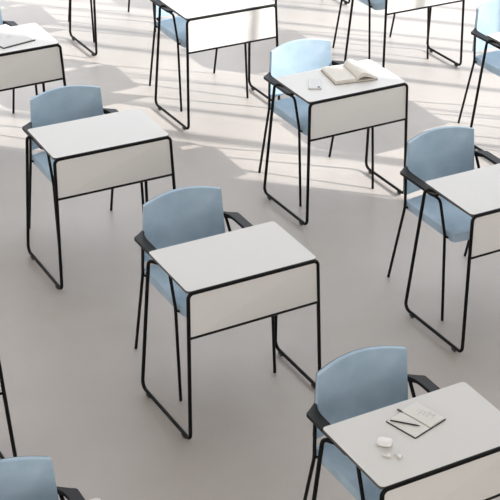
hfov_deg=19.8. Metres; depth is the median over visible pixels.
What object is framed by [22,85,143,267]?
armchair
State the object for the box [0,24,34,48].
sketchbook
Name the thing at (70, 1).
desk
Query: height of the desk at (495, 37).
0.728 m
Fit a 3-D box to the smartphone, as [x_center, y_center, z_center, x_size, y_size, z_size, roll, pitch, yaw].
[0.346,-0.891,7.689,0.068,0.010,0.136,1,29,0]
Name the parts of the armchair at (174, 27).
leg, backrest, seat, leg, leg, leg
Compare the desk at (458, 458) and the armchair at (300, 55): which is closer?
the desk at (458, 458)
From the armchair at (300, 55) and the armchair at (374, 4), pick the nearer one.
the armchair at (300, 55)
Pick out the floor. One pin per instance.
(71, 365)
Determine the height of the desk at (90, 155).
0.728 m
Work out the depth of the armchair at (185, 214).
6.50 m
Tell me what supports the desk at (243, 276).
on the floor
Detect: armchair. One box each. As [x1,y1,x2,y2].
[0,8,37,113]
[0,456,84,499]
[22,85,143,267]
[68,0,153,42]
[134,186,275,400]
[149,0,248,111]
[258,38,373,205]
[303,346,439,499]
[332,0,428,58]
[387,126,499,320]
[457,0,499,122]
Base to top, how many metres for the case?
0.021 m
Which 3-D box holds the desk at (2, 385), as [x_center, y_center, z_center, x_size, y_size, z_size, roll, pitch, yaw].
[-1.311,0.661,5.625,0.710,0.728,0.484,-14,32,-25]
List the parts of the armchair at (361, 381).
leg, seat, leg, backrest, leg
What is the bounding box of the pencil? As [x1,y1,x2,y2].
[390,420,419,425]
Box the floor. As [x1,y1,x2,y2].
[0,0,499,499]
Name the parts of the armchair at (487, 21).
leg, backrest, seat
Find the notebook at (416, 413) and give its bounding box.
[386,402,445,438]
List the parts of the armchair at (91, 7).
leg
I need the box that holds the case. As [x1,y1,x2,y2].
[376,437,392,446]
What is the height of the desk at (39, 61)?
0.728 m
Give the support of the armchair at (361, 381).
on the floor
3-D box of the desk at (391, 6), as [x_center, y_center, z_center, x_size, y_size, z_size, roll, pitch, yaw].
[1.068,-1.558,9.661,0.710,0.728,0.484,-14,32,-25]
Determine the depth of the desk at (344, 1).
10.93 m
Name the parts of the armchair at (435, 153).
leg, backrest, seat, leg, leg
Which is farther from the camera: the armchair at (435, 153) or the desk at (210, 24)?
the desk at (210, 24)
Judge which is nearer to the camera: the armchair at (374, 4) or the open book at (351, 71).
the open book at (351, 71)
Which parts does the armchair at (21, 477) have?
backrest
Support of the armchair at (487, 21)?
on the floor
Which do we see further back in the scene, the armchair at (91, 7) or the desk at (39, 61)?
the armchair at (91, 7)
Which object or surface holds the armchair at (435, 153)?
on the floor
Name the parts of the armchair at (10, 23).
backrest, leg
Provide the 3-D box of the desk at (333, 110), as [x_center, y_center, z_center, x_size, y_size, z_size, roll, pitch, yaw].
[0.497,-0.609,7.944,0.710,0.728,0.484,-14,32,-25]
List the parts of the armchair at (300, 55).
leg, seat, leg, backrest, leg, leg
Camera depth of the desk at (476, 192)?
6.58 m
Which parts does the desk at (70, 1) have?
frame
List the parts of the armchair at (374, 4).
leg, leg, seat, leg, leg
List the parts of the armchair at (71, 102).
leg, seat, leg, backrest, leg, leg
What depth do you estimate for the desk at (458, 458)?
4.92 m
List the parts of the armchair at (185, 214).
leg, seat, leg, backrest, leg, leg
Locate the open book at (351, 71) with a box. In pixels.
[320,59,377,84]
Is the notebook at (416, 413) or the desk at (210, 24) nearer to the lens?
the notebook at (416, 413)
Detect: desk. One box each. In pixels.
[0,23,65,91]
[0,361,16,458]
[25,108,175,289]
[69,0,178,55]
[141,221,320,439]
[154,0,279,129]
[263,59,407,224]
[275,0,349,5]
[312,382,499,499]
[344,0,464,67]
[404,163,499,352]
[470,32,499,150]
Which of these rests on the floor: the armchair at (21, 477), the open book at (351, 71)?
the armchair at (21, 477)
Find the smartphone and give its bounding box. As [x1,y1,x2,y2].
[308,79,320,89]
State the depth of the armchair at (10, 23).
8.76 m
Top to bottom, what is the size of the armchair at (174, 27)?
0.780 m

